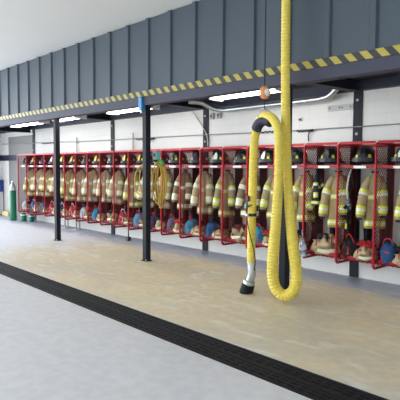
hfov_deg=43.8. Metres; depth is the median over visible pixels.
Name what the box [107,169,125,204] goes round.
coat
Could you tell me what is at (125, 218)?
trousers
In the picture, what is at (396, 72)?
ceiling
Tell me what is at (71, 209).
duffel bag
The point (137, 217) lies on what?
duffel bag
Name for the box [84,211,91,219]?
trousers
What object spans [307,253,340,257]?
shelf
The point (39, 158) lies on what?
helmet
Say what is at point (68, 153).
locker
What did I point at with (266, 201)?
coat
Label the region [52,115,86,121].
lamp
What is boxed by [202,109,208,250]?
wall column
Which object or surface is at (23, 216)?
gas cylinder
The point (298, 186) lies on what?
coat
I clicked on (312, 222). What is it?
rubber boot
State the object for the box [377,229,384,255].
rubber boot
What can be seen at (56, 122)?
steel post
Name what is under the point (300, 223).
rubber boot
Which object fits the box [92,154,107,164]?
helmet
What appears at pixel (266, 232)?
hood
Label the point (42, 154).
locker
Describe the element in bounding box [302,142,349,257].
locker
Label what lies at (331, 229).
rubber boot
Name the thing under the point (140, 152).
locker
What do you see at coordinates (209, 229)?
duffel bag
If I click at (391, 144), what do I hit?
locker
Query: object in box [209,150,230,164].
helmet
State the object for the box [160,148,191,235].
locker
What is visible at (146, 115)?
steel post
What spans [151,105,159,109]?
lamp
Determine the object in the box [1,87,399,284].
wall
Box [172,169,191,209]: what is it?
coat
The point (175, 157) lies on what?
helmet
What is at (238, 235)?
trousers
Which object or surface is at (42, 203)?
duffel bag
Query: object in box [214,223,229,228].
hood
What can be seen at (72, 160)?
helmet
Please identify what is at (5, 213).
block
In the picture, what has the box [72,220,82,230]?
support stand
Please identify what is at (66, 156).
helmet
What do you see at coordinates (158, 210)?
locker
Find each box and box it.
[0,180,2,191]
[153,151,159,158]
[209,112,220,118]
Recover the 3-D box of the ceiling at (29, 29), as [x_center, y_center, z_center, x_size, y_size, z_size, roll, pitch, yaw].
[-3.395,-3.122,5.322,12.586,0.150,24.700,-3,5,-43]
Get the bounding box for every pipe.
[131,133,133,152]
[188,89,338,111]
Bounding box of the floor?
[0,214,399,399]
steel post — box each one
[52,118,61,240]
[141,105,152,261]
[279,85,295,288]
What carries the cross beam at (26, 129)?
attached to the ceiling at (396, 72)
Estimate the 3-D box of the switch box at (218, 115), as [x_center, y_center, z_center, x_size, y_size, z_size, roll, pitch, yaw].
[0.310,-1.719,10.171,0.062,0.120,0.300,-3,5,-43]
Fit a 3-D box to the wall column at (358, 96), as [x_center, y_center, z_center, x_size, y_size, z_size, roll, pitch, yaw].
[2.488,-0.234,7.950,0.042,2.965,0.150,-3,5,-43]
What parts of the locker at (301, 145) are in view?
frame, rail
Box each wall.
[0,134,2,213]
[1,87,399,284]
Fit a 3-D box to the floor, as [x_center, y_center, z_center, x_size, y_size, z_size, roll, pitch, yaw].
[-9.439,1.256,9.077,16.586,0.300,38.000,-3,5,-43]
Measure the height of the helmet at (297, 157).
0.288 m
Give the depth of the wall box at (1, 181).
18.19 m
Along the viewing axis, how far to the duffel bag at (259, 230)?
8.91 m
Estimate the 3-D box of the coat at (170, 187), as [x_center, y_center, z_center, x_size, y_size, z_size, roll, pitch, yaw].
[-0.767,-0.270,10.997,0.458,0.915,0.393,3,4,34]
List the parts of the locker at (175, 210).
frame, rail, plate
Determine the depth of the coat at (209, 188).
10.00 m
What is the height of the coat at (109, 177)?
0.906 m
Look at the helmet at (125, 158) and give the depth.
11.77 m
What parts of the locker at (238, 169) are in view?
frame, shelf rail, rail, rail, plate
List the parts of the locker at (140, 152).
frame, plate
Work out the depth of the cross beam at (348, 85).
7.53 m
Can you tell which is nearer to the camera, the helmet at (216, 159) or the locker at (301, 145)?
the locker at (301, 145)
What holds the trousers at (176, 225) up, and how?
on the locker at (175, 210)
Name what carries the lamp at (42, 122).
hanging from the ceiling at (396, 72)
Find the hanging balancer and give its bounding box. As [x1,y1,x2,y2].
[260,0,270,108]
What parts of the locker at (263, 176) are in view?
rail, plate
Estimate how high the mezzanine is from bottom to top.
1.530 m
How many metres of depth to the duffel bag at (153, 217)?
11.13 m
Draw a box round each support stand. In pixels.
[61,218,71,227]
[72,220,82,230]
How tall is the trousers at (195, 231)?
0.234 m
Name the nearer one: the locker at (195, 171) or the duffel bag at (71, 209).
the locker at (195, 171)
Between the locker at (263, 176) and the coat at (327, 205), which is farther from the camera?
the locker at (263, 176)
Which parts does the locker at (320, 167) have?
frame, plate, shelf rail, rail, rail, wall rail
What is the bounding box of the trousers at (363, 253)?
[353,246,377,261]
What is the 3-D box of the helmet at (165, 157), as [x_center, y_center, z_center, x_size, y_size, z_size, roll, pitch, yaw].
[-0.805,-0.922,11.017,0.553,0.288,0.395,-3,5,-43]
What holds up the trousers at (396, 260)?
in the locker at (391, 144)
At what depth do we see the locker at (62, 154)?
14.37 m
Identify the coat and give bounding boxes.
[23,168,36,195]
[31,168,43,195]
[40,168,53,196]
[49,168,63,197]
[60,168,74,200]
[72,168,86,201]
[82,167,98,201]
[96,169,112,201]
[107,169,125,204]
[123,169,142,207]
[137,174,155,207]
[153,169,173,208]
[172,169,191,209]
[191,169,213,213]
[213,170,235,216]
[235,173,260,217]
[260,174,272,218]
[293,170,315,221]
[311,170,324,205]
[318,169,348,227]
[356,169,387,228]
[394,190,399,222]
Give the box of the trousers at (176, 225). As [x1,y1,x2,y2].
[172,222,184,232]
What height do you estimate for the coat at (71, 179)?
0.960 m
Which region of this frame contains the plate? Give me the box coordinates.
[328,103,352,111]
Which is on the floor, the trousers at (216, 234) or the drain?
the drain
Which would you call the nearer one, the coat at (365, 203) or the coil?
the coat at (365, 203)
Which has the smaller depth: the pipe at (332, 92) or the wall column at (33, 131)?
the pipe at (332, 92)
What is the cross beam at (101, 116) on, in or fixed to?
attached to the ceiling at (396, 72)
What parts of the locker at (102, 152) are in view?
plate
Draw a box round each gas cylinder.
[9,181,16,220]
[20,212,26,220]
[29,214,33,221]
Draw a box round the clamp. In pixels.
[138,97,144,112]
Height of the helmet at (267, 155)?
0.288 m
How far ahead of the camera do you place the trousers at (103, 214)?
12.71 m
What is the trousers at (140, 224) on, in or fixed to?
on the locker at (140, 152)
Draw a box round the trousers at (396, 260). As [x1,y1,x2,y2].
[392,252,399,266]
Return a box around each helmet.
[21,156,32,164]
[30,156,40,164]
[39,156,50,164]
[60,155,73,164]
[69,155,82,164]
[81,154,94,164]
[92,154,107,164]
[107,153,121,164]
[120,153,139,164]
[136,153,153,163]
[152,152,173,163]
[168,151,191,164]
[189,151,209,164]
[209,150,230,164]
[233,149,249,164]
[258,148,273,164]
[291,148,311,164]
[318,147,343,164]
[352,145,379,164]
[391,147,399,163]
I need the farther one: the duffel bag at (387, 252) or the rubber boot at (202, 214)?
the rubber boot at (202, 214)
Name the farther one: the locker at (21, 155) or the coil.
the locker at (21, 155)
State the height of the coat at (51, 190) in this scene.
0.916 m
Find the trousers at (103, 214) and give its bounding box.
[96,213,106,220]
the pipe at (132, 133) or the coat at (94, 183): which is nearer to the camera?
the pipe at (132, 133)
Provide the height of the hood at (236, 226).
0.095 m
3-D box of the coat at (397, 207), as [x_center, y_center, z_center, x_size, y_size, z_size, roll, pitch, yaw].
[2.998,0.002,7.003,0.470,0.904,0.406,2,4,27]
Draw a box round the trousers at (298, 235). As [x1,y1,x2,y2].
[297,234,308,246]
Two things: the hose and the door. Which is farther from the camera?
the door
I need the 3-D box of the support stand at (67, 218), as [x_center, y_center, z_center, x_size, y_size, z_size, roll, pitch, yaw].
[-3.861,0.660,14.370,0.200,0.288,0.240,-3,5,-43]
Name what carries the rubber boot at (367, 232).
on the locker at (353, 145)
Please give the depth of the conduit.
10.43 m
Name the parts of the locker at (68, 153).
plate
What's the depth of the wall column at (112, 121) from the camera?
12.94 m
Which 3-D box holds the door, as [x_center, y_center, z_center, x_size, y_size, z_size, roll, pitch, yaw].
[-6.127,-0.786,17.102,0.018,2.800,2.120,-3,5,-43]
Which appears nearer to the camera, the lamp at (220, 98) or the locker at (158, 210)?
the lamp at (220, 98)
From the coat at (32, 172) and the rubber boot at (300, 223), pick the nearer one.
the rubber boot at (300, 223)
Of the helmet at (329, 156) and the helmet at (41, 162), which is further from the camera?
the helmet at (41, 162)
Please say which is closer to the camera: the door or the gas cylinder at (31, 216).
the gas cylinder at (31, 216)
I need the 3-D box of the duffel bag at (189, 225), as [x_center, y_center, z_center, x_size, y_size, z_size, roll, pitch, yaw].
[-0.167,0.518,10.351,0.317,0.380,0.244,-1,4,-26]
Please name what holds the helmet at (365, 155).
on the locker at (353, 145)
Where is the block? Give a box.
[2,211,9,215]
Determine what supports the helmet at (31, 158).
on the locker at (21, 155)
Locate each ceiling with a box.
[0,0,199,70]
[50,71,399,121]
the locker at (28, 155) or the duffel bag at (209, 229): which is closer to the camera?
the duffel bag at (209, 229)
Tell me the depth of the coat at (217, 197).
9.56 m
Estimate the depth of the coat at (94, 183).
13.10 m
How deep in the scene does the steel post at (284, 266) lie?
6.94 m
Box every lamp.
[10,120,49,127]
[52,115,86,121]
[106,108,139,114]
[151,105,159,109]
[209,88,280,101]
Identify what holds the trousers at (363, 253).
on the locker at (353, 145)
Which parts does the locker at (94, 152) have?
plate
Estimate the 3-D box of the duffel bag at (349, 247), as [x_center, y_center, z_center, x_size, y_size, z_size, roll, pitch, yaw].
[2.347,0.702,7.695,0.309,0.380,0.254,-1,4,-27]
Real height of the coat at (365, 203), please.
0.900 m
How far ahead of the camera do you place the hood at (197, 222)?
10.12 m
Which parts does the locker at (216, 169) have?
frame, shelf rail, rail, plate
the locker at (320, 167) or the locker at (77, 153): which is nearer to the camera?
the locker at (320, 167)
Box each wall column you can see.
[32,130,35,219]
[111,120,114,233]
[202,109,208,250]
[349,91,362,277]
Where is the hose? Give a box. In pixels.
[240,0,302,300]
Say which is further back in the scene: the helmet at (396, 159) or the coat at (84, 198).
the coat at (84, 198)
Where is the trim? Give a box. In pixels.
[0,155,16,160]
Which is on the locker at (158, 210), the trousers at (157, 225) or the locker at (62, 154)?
the trousers at (157, 225)
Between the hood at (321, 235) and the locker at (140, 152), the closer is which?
the hood at (321, 235)
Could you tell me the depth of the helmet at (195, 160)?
9.98 m
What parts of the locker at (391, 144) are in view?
rail, rail, shelf rail, plate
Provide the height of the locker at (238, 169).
1.873 m
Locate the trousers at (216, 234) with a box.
[212,228,229,238]
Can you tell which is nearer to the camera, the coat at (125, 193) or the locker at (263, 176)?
the locker at (263, 176)
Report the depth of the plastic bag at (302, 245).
7.98 m
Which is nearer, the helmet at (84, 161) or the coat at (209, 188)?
the coat at (209, 188)
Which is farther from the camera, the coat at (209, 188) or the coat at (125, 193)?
the coat at (125, 193)
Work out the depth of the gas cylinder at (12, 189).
16.23 m
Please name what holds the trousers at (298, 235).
in the locker at (301, 145)
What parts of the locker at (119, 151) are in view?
plate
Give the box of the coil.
[134,159,166,208]
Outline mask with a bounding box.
[343,168,353,229]
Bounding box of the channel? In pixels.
[0,75,399,133]
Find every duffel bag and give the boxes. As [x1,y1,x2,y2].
[30,199,37,210]
[39,200,48,211]
[48,201,53,213]
[69,203,76,216]
[80,204,88,217]
[92,206,99,219]
[119,209,127,223]
[133,210,142,226]
[151,212,160,228]
[167,214,177,230]
[184,216,196,233]
[205,218,218,237]
[255,223,265,243]
[342,233,359,257]
[380,238,398,263]
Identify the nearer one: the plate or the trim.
the plate
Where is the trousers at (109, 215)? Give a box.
[107,212,118,222]
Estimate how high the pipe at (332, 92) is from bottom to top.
0.267 m
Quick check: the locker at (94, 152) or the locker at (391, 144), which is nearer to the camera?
the locker at (391, 144)
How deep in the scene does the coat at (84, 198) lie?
13.54 m
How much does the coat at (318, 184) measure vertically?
0.569 m
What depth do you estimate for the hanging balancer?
6.54 m
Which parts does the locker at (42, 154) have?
plate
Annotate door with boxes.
[8,135,34,218]
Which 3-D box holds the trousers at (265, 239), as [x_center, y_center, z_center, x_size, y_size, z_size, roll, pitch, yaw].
[1.255,0.718,8.821,0.361,0.193,0.315,3,5,39]
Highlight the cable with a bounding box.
[1,123,399,144]
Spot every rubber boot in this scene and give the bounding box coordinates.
[202,214,207,222]
[298,222,305,235]
[307,222,314,247]
[329,227,334,235]
[363,227,371,240]
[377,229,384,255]
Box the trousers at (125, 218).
[123,217,133,225]
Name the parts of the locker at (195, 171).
frame, shelf rail, rail, plate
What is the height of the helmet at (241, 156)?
0.288 m
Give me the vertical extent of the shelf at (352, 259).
0.016 m
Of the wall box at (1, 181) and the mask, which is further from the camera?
the wall box at (1, 181)
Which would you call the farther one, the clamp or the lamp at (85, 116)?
the lamp at (85, 116)
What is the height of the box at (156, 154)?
0.150 m
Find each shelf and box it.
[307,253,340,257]
[339,258,379,262]
[377,263,399,267]
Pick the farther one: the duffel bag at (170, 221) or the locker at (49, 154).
the locker at (49, 154)
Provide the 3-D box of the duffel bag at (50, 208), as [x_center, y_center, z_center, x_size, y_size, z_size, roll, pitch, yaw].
[-4.342,0.211,14.782,0.250,0.380,0.312,3,5,37]
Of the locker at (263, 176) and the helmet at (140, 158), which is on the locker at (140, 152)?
the helmet at (140, 158)
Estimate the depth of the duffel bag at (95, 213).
12.90 m
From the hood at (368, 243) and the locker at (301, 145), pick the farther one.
the locker at (301, 145)
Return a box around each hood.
[173,218,186,222]
[193,221,206,225]
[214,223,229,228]
[231,223,245,228]
[263,229,269,234]
[316,233,329,238]
[356,240,375,247]
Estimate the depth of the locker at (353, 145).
7.67 m
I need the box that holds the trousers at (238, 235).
[230,227,245,242]
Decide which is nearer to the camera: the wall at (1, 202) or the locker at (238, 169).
the locker at (238, 169)
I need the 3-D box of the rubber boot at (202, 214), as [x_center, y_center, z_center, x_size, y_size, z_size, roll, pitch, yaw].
[0.032,0.424,10.484,0.192,0.553,0.332,-3,5,-42]
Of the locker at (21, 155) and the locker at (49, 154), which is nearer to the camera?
the locker at (49, 154)
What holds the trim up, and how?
attached to the wall at (380, 106)
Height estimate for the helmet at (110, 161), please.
0.288 m
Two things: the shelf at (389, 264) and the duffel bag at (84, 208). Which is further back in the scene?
the duffel bag at (84, 208)
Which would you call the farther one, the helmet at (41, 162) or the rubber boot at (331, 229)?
the helmet at (41, 162)
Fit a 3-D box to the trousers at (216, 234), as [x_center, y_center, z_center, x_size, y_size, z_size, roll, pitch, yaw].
[0.416,0.649,9.704,0.388,0.208,0.341,3,5,40]
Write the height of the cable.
0.366 m
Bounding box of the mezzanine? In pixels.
[0,0,399,126]
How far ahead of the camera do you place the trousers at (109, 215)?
12.31 m
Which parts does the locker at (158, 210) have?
plate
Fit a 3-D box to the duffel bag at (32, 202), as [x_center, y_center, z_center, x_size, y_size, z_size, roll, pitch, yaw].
[-5.194,0.149,15.668,0.259,0.380,0.303,4,5,44]
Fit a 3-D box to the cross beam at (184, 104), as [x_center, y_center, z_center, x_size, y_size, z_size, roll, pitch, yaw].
[-0.441,-1.923,9.757,0.160,0.160,1.471,4,5,42]
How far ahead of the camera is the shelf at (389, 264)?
7.12 m
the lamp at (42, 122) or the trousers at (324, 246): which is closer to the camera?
the trousers at (324, 246)
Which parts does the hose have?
cord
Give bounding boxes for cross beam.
[0,125,31,132]
[87,113,110,120]
[163,101,204,109]
[304,78,359,91]
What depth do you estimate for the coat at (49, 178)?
14.90 m
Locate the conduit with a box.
[192,111,207,146]
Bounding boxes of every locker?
[17,154,33,211]
[26,154,42,213]
[34,153,51,214]
[43,153,63,216]
[53,153,72,217]
[64,152,85,219]
[75,152,97,221]
[87,151,110,223]
[99,151,124,225]
[113,150,137,227]
[128,150,153,229]
[151,149,172,231]
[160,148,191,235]
[179,147,212,238]
[199,147,233,241]
[221,146,259,244]
[245,145,273,248]
[273,143,316,249]
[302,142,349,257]
[335,141,386,263]
[372,140,399,269]
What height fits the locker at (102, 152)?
1.873 m
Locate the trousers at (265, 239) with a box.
[262,235,268,245]
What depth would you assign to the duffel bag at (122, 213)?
12.01 m
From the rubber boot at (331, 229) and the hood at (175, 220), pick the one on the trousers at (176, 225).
the hood at (175, 220)
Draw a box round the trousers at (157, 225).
[155,220,166,229]
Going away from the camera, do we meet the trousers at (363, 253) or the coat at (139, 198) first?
the trousers at (363, 253)
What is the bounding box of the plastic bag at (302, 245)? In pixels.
[299,230,306,256]
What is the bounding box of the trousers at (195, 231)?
[190,225,205,235]
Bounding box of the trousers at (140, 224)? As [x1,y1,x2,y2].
[138,219,142,227]
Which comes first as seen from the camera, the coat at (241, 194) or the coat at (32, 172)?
the coat at (241, 194)
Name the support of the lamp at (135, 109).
hanging from the ceiling at (396, 72)
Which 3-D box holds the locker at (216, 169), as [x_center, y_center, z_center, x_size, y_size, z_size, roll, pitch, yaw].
[0.406,-0.095,9.790,0.584,1.873,0.623,-3,5,-43]
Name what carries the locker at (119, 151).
attached to the wall at (380, 106)
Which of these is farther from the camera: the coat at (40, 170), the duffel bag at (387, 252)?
the coat at (40, 170)
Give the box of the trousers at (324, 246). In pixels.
[310,234,340,254]
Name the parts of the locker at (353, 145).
frame, plate, shelf rail, rail, rail, hanging rod, wall rail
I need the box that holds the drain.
[0,262,387,399]

